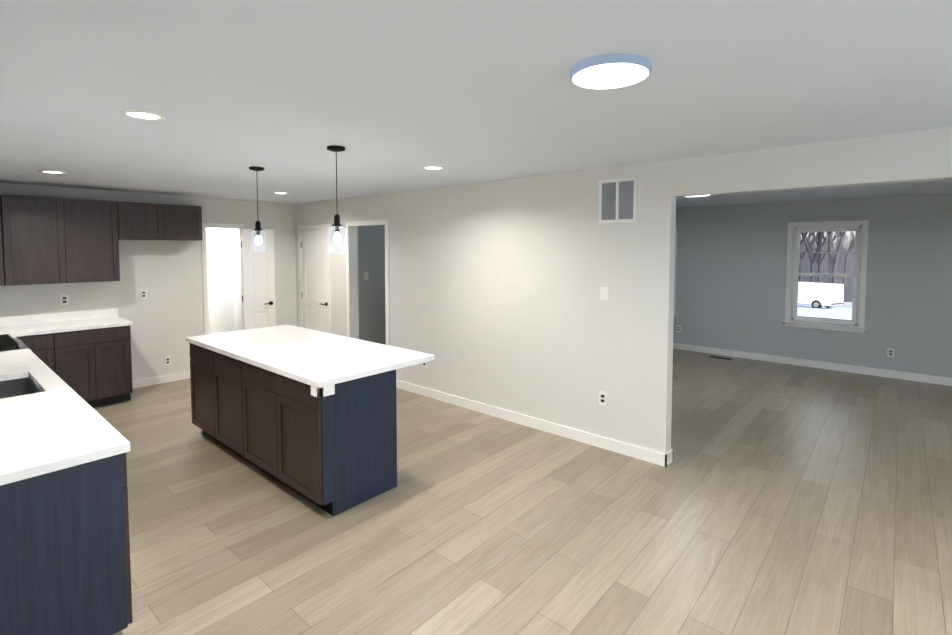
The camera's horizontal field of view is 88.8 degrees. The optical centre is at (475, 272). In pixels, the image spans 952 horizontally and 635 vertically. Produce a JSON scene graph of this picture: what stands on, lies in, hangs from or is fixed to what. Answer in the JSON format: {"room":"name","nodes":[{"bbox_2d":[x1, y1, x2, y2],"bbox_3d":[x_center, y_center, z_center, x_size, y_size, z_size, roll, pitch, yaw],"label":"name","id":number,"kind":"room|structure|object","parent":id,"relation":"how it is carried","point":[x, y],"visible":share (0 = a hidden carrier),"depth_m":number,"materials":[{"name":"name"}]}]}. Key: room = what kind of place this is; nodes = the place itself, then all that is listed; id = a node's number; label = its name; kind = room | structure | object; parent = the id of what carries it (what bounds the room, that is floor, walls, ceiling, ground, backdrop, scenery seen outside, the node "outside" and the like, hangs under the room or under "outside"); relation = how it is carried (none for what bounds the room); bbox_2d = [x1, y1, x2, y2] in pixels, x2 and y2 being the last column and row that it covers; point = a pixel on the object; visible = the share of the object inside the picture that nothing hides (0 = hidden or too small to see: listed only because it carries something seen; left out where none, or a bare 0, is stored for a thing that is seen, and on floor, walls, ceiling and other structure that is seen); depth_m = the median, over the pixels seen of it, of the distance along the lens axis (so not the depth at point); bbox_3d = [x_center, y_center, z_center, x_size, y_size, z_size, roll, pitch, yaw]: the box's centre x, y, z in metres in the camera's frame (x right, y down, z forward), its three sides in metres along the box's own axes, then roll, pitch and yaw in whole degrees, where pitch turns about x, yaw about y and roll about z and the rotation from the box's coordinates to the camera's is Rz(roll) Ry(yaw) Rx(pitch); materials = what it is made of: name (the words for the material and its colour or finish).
{"room":"kitchen","nodes":[
{"label":"kitchen","id":0,"kind":"room"},
{"bbox_2d":[0,183,296,380],"bbox_3d":[-3.814,0.194,6.631,0.120,2.440,5.320,3,4,41],"label":"wall","id":1,"kind":"structure","parent":0,"point":[166,316],"depth_m":6.26,"materials":[{"name":"paint"}]},
{"bbox_2d":[0,195,15,285],"bbox_3d":[-4.967,-0.328,4.927,0.330,0.920,0.342,3,4,41],"label":"upper cabinet","id":2,"kind":"object","parent":1,"relation":"attached to","point":[7,260],"depth_m":4.93,"materials":[{"name":"brown wood"}]},
{"bbox_2d":[12,195,75,284],"bbox_3d":[-4.736,-0.342,5.191,0.330,0.920,0.602,3,4,41],"label":"upper cabinet","id":3,"kind":"object","parent":1,"relation":"attached to","point":[46,240],"depth_m":5.14,"materials":[{"name":"brown wood"}]},
{"bbox_2d":[0,308,117,327],"bbox_3d":[-4.887,0.513,5.302,0.015,0.100,1.624,3,4,41],"label":"backsplash","id":4,"kind":"structure","parent":1,"relation":"attached to","point":[95,314],"depth_m":5.47,"materials":[{"name":"white stone"}]},
{"bbox_2d":[60,295,68,304],"bbox_3d":[-4.688,0.311,5.540,0.008,0.116,0.072,3,4,41],"label":"outlet","id":5,"kind":"object","parent":1,"relation":"attached to","point":[64,299],"visible":1,"depth_m":5.54,"materials":[{"name":"white plastic"}]},
{"bbox_2d":[72,199,119,282],"bbox_3d":[-4.434,-0.360,5.535,0.330,0.920,0.541,3,4,41],"label":"upper cabinet","id":6,"kind":"object","parent":1,"relation":"attached to","point":[95,223],"depth_m":5.48,"materials":[{"name":"brown wood"}]},
{"bbox_2d":[140,289,146,298],"bbox_3d":[-4.181,0.271,6.118,0.008,0.116,0.072,3,4,41],"label":"outlet","id":7,"kind":"object","parent":1,"relation":"attached to","point":[143,294],"visible":1,"depth_m":6.11,"materials":[{"name":"white plastic"}]},
{"bbox_2d":[120,202,171,239],"bbox_3d":[-4.088,-0.620,5.918,0.330,0.440,0.506,3,4,41],"label":"upper cabinet","id":8,"kind":"object","parent":1,"relation":"attached to","point":[138,221],"depth_m":5.82,"materials":[{"name":"brown wood"}]},
{"bbox_2d":[132,371,189,388],"bbox_3d":[-4.046,1.381,6.325,0.014,0.100,0.973,3,4,41],"label":"baseboard","id":9,"kind":"structure","parent":1,"relation":"attached to","point":[139,383],"depth_m":6.28,"materials":[{"name":"white wood"}]},
{"bbox_2d":[164,356,170,365],"bbox_3d":[-4.023,1.150,6.345,0.008,0.116,0.072,3,4,41],"label":"outlet box","id":10,"kind":"object","parent":1,"relation":"attached to","point":[167,360],"visible":1,"depth_m":6.34,"materials":[{"name":"white plastic"}]},
{"bbox_2d":[168,204,202,240],"bbox_3d":[-3.830,-0.636,6.212,0.330,0.440,0.506,3,4,41],"label":"upper cabinet","id":11,"kind":"object","parent":1,"relation":"attached to","point":[186,221],"depth_m":6.16,"materials":[{"name":"brown wood"}]},
{"bbox_2d":[201,223,243,334],"bbox_3d":[-3.582,0.355,6.895,0.138,2.090,0.570,3,4,41],"label":"door frame","id":12,"kind":"structure","parent":1,"relation":"attached to","point":[238,227],"depth_m":6.80,"materials":[{"name":"white wood"}]},
{"bbox_2d":[241,229,275,329],"bbox_3d":[-3.187,0.368,7.144,0.450,2.014,0.142,-2,4,-38],"label":"pantry door","id":13,"kind":"structure","parent":1,"relation":"in","point":[258,295],"depth_m":7.12,"materials":[{"name":"white painted wood"},{"name":"black metal"}]},
{"bbox_2d":[206,228,233,333],"bbox_3d":[-4.215,0.152,7.432,0.100,2.440,1.120,3,4,41],"label":"wall","id":14,"kind":"structure","parent":0,"point":[222,280],"depth_m":7.60,"materials":[{"name":"paint"}]},
{"bbox_2d":[231,229,237,330],"bbox_3d":[-3.571,0.146,7.546,0.720,2.440,0.100,3,4,41],"label":"wall","id":15,"kind":"structure","parent":0,"point":[233,231],"depth_m":7.69,"materials":[{"name":"paint"}]},
{"bbox_2d":[358,225,385,344],"bbox_3d":[-1.639,0.152,7.431,0.080,2.440,0.990,3,4,41],"label":"wall","id":16,"kind":"structure","parent":0,"point":[371,289],"depth_m":7.42,"materials":[{"name":"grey paint"}]},
{"bbox_2d":[364,272,367,279],"bbox_3d":[-1.653,0.047,7.338,0.014,0.116,0.072,3,4,41],"label":"light switch","id":17,"kind":"object","parent":16,"relation":"attached to","point":[365,275],"visible":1,"depth_m":7.33,"materials":[{"name":"white plastic"}]},
{"bbox_2d":[0,0,951,207],"bbox_3d":[0.834,-0.987,4.887,11.170,0.100,8.910,3,4,41],"label":"ceiling","id":18,"kind":"structure","parent":0,"point":[390,96],"depth_m":2.10,"materials":[{"name":"paint"}]},
{"bbox_2d":[38,170,66,173],"bbox_3d":[-3.809,-0.906,4.374,0.196,0.009,0.196,3,4,41],"label":"recessed light","id":19,"kind":"object","parent":18,"relation":"in","point":[53,171],"visible":1,"depth_m":4.36,"materials":[{"name":"white"}]},
{"bbox_2d":[120,109,165,120],"bbox_3d":[-1.706,-0.808,2.498,0.196,0.009,0.196,3,4,41],"label":"recessed light","id":20,"kind":"object","parent":18,"relation":"in","point":[143,114],"visible":1,"depth_m":2.49,"materials":[{"name":"white plastic"}]},
{"bbox_2d":[249,166,265,251],"bbox_3d":[-1.874,-0.538,4.175,0.124,0.723,0.124,3,4,41],"label":"pendant light","id":21,"kind":"object","parent":18,"relation":"hanging from","point":[258,239],"visible":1,"depth_m":4.17,"materials":[{"name":"clear glass"}]},
{"bbox_2d":[272,192,288,193],"bbox_3d":[-2.434,-0.994,6.065,0.196,0.009,0.196,3,4,41],"label":"recessed light","id":22,"kind":"object","parent":18,"relation":"in","point":[280,192],"visible":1,"depth_m":6.03,"materials":[{"name":"white plastic"}]},
{"bbox_2d":[327,145,346,253],"bbox_3d":[-0.953,-0.494,3.331,0.124,0.723,0.124,3,4,41],"label":"pendant light","id":23,"kind":"object","parent":18,"relation":"hanging from","point":[337,238],"visible":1,"depth_m":3.32,"materials":[{"name":"black metal"}]},
{"bbox_2d":[422,166,444,169],"bbox_3d":[-0.364,-0.894,4.151,0.196,0.009,0.196,3,4,41],"label":"recessed light","id":24,"kind":"object","parent":18,"relation":"in","point":[433,167],"visible":0.98,"depth_m":4.14,"materials":[{"name":"white plastic"}]},
{"bbox_2d":[569,53,651,88],"bbox_3d":[0.512,-0.764,1.861,0.304,0.030,0.304,3,4,41],"label":"ceiling light","id":25,"kind":"object","parent":18,"relation":"in","point":[609,71],"visible":0.96,"depth_m":1.80,"materials":[{"name":"white plastic"}]},
{"bbox_2d":[93,349,951,634],"bbox_3d":[0.834,1.540,5.018,11.170,0.080,8.910,3,4,41],"label":"floor","id":26,"kind":"structure","parent":0,"point":[773,498],"depth_m":3.08,"materials":[{"name":"brown wood"}]},
{"bbox_2d":[0,334,31,351],"bbox_3d":[-4.203,1.065,4.117,0.760,0.962,0.701,3,4,41],"label":"range","id":27,"kind":"object","parent":26,"relation":"on","point":[8,342],"visible":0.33,"depth_m":4.12,"materials":[{"name":"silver metal"}]},
{"bbox_2d":[16,336,23,342],"bbox_3d":[-4.937,1.072,4.760,0.691,0.880,0.699,3,4,41],"label":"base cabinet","id":28,"kind":"object","parent":26,"relation":"on","point":[21,338],"depth_m":4.82,"materials":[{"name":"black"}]},
{"bbox_2d":[24,332,67,384],"bbox_3d":[-4.641,1.055,5.097,0.691,0.880,0.398,3,4,41],"label":"base cabinet","id":29,"kind":"object","parent":26,"relation":"on","point":[48,347],"depth_m":4.99,"materials":[{"name":"black wood"}]},
{"bbox_2d":[0,332,15,337],"bbox_3d":[-4.636,0.629,4.427,0.290,0.040,0.630,3,4,41],"label":"countertop","id":30,"kind":"structure","parent":29,"relation":"on","point":[1,333],"depth_m":4.74,"materials":[{"name":"white stone"}]},
{"bbox_2d":[0,349,132,634],"bbox_3d":[-2.811,1.102,2.853,2.960,1.020,0.630,3,4,41],"label":"base cabinet","id":31,"kind":"object","parent":26,"relation":"on","point":[65,567],"visible":1,"depth_m":2.01,"materials":[{"name":"black"}]},
{"bbox_2d":[64,324,132,407],"bbox_3d":[-4.376,1.036,5.454,0.620,0.880,0.724,3,4,41],"label":"base cabinet","id":32,"kind":"object","parent":26,"relation":"on","point":[85,356],"depth_m":5.31,"materials":[{"name":"black wood"}]},
{"bbox_2d":[0,316,131,335],"bbox_3d":[-4.655,0.594,5.103,0.630,0.040,1.624,3,4,41],"label":"countertop","id":33,"kind":"structure","parent":32,"relation":"on","point":[105,321],"depth_m":5.23,"materials":[{"name":"white stone"}]},
{"bbox_2d":[186,340,399,515],"bbox_3d":[-1.628,1.109,4.053,2.272,0.880,0.641,3,4,41],"label":"kitchen island","id":34,"kind":"object","parent":26,"relation":"on","point":[309,414],"depth_m":3.42,"materials":[{"name":"black wood"}]},
{"bbox_2d":[186,324,433,383],"bbox_3d":[-1.519,0.642,4.172,2.300,0.040,1.010,3,4,41],"label":"island countertop","id":35,"kind":"structure","parent":34,"relation":"on","point":[312,356],"depth_m":3.89,"materials":[{"name":"white stone"}]},
{"bbox_2d":[709,356,731,359],"bbox_3d":[3.893,1.353,7.743,0.320,0.008,0.110,3,4,41],"label":"floor vent","id":36,"kind":"object","parent":26,"relation":"in","point":[721,357],"visible":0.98,"depth_m":7.74,"materials":[{"name":"grey metal"}]},
{"bbox_2d":[295,127,951,453],"bbox_3d":[0.973,0.309,4.414,10.010,2.440,0.122,3,4,41],"label":"wall","id":37,"kind":"structure","parent":0,"point":[494,293],"depth_m":4.49,"materials":[{"name":"paint"}]},
{"bbox_2d":[301,229,328,332],"bbox_3d":[-2.409,0.359,7.326,0.760,2.014,0.142,3,4,41],"label":"closet door","id":38,"kind":"structure","parent":37,"relation":"in","point":[314,279],"depth_m":7.30,"materials":[{"name":"white wood"}]},
{"bbox_2d":[298,224,331,333],"bbox_3d":[-2.381,0.331,7.352,0.880,2.090,0.152,3,4,41],"label":"door frame","id":39,"kind":"structure","parent":37,"relation":"attached to","point":[326,226],"depth_m":7.26,"materials":[{"name":"white wood"}]},
{"bbox_2d":[346,219,389,345],"bbox_3d":[-1.398,0.366,6.493,0.910,2.110,0.152,3,4,41],"label":"door frame","id":40,"kind":"structure","parent":37,"relation":"attached to","point":[352,280],"depth_m":6.70,"materials":[{"name":"white wood"}]},
{"bbox_2d":[396,380,671,466],"bbox_3d":[0.216,1.448,5.047,3.492,0.100,0.014,3,4,41],"label":"baseboard","id":41,"kind":"structure","parent":37,"relation":"attached to","point":[647,455],"depth_m":4.62,"materials":[{"name":"white wood"}]},
{"bbox_2d":[599,391,606,405],"bbox_3d":[1.107,1.099,4.251,0.072,0.116,0.008,3,4,41],"label":"electrical outlet","id":42,"kind":"object","parent":37,"relation":"attached to","point":[602,398],"visible":1,"depth_m":4.25,"materials":[{"name":"white plastic"}]},
{"bbox_2d":[600,287,607,300],"bbox_3d":[1.105,0.180,4.201,0.072,0.116,0.014,3,4,41],"label":"light switch","id":43,"kind":"object","parent":37,"relation":"attached to","point":[603,293],"visible":1,"depth_m":4.20,"materials":[{"name":"white plastic"}]},
{"bbox_2d":[598,177,637,223],"bbox_3d":[1.189,-0.605,4.089,0.340,0.370,0.012,3,4,41],"label":"air vent","id":44,"kind":"object","parent":37,"relation":"in","point":[617,202],"visible":1,"depth_m":4.08,"materials":[{"name":"white metal"}]},
{"bbox_2d":[673,193,951,377],"bbox_3d":[5.124,0.173,7.023,7.440,2.440,0.140,3,4,41],"label":"wall","id":45,"kind":"structure","parent":0,"point":[731,263],"depth_m":7.06,"materials":[{"name":"blue paint"}]},
{"bbox_2d":[676,325,680,331],"bbox_3d":[3.495,0.963,8.393,0.072,0.116,0.008,3,4,41],"label":"outlet","id":46,"kind":"object","parent":45,"relation":"attached to","point":[678,328],"visible":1,"depth_m":8.39,"materials":[{"name":"white plastic"}]},
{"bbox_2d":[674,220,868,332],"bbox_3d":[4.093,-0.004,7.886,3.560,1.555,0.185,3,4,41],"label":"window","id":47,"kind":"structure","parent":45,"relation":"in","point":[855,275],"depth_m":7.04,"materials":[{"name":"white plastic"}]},
{"bbox_2d":[673,343,951,385],"bbox_3d":[5.062,1.344,7.036,7.170,0.100,0.014,3,4,41],"label":"baseboard","id":48,"kind":"structure","parent":45,"relation":"attached to","point":[778,359],"depth_m":7.04,"materials":[{"name":"white wood"}]},
{"bbox_2d":[887,348,894,356],"bbox_3d":[5.595,1.079,6.559,0.072,0.116,0.008,3,4,41],"label":"outlet","id":49,"kind":"object","parent":45,"relation":"attached to","point":[890,352],"visible":1,"depth_m":6.56,"materials":[{"name":"white plastic"}]},
{"label":"outside","id":50,"kind":"structure","parent":0,"visible":0},
{"bbox_2d":[797,302,851,319],"bbox_3d":[41.764,3.302,62.672,140.000,8.400,131.480,3,4,41],"label":"ground","id":51,"kind":"structure","parent":50,"point":[846,309],"depth_m":33.31,"materials":[{"name":"white snow"}]},
{"bbox_2d":[800,232,814,246],"bbox_3d":[30.810,-3.448,45.216,7.982,12.937,9.158,3,4,41],"label":"tree","id":52,"kind":"object","parent":51,"relation":"on","point":[811,234],"depth_m":46.34,"materials":[{"name":"plant"}]},
{"bbox_2d":[799,236,816,281],"bbox_3d":[32.864,-3.550,49.895,11.762,13.417,6.312,3,4,41],"label":"tree","id":53,"kind":"object","parent":51,"relation":"on","point":[800,265],"depth_m":50.26,"materials":[{"name":"grey plant"}]},
{"bbox_2d":[800,232,832,282],"bbox_3d":[32.595,-3.213,46.977,9.503,12.630,9.942,3,4,41],"label":"tree","id":54,"kind":"object","parent":51,"relation":"on","point":[812,260],"depth_m":47.20,"materials":[{"name":"plant"}]},
{"bbox_2d":[813,233,821,282],"bbox_3d":[34.443,-4.613,51.181,7.779,15.386,8.273,3,4,41],"label":"tree","id":55,"kind":"object","parent":51,"relation":"on","point":[820,251],"depth_m":49.25,"materials":[{"name":"plant"}]},
{"bbox_2d":[801,232,837,282],"bbox_3d":[32.406,-3.154,46.280,10.402,12.638,5.804,3,4,41],"label":"tree","id":56,"kind":"object","parent":51,"relation":"on","point":[819,262],"depth_m":47.18,"materials":[{"name":"plant"}]},
{"bbox_2d":[798,282,843,307],"bbox_3d":[26.675,1.787,39.545,1.990,1.950,4.770,-2,3,-29],"label":"trailer","id":57,"kind":"object","parent":51,"relation":"on","point":[807,288],"depth_m":37.78,"materials":[{"name":"white metal"}]},
{"bbox_2d":[821,232,831,283],"bbox_3d":[32.368,-3.899,46.264,8.047,13.879,6.156,3,4,41],"label":"tree","id":58,"kind":"object","parent":51,"relation":"on","point":[830,262],"depth_m":45.03,"materials":[{"name":"plant"}]},
{"bbox_2d":[820,231,845,283],"bbox_3d":[33.026,-2.542,44.707,7.948,11.324,8.729,3,4,41],"label":"tree","id":59,"kind":"object","parent":51,"relation":"on","point":[841,235],"depth_m":44.54,"materials":[{"name":"plant"}]},
{"bbox_2d":[843,237,854,304],"bbox_3d":[38.228,-3.931,44.094,7.667,14.328,8.270,3,4,41],"label":"tree","id":60,"kind":"object","parent":51,"relation":"on","point":[852,245],"depth_m":45.36,"materials":[{"name":"grey plant"}]},
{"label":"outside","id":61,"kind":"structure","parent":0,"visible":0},
{"bbox_2d":[798,231,854,301],"bbox_3d":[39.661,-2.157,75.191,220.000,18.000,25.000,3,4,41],"label":"tree","id":62,"kind":"object","parent":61,"point":[848,294],"depth_m":56.81,"materials":[{"name":"grey plant"}]}
]}

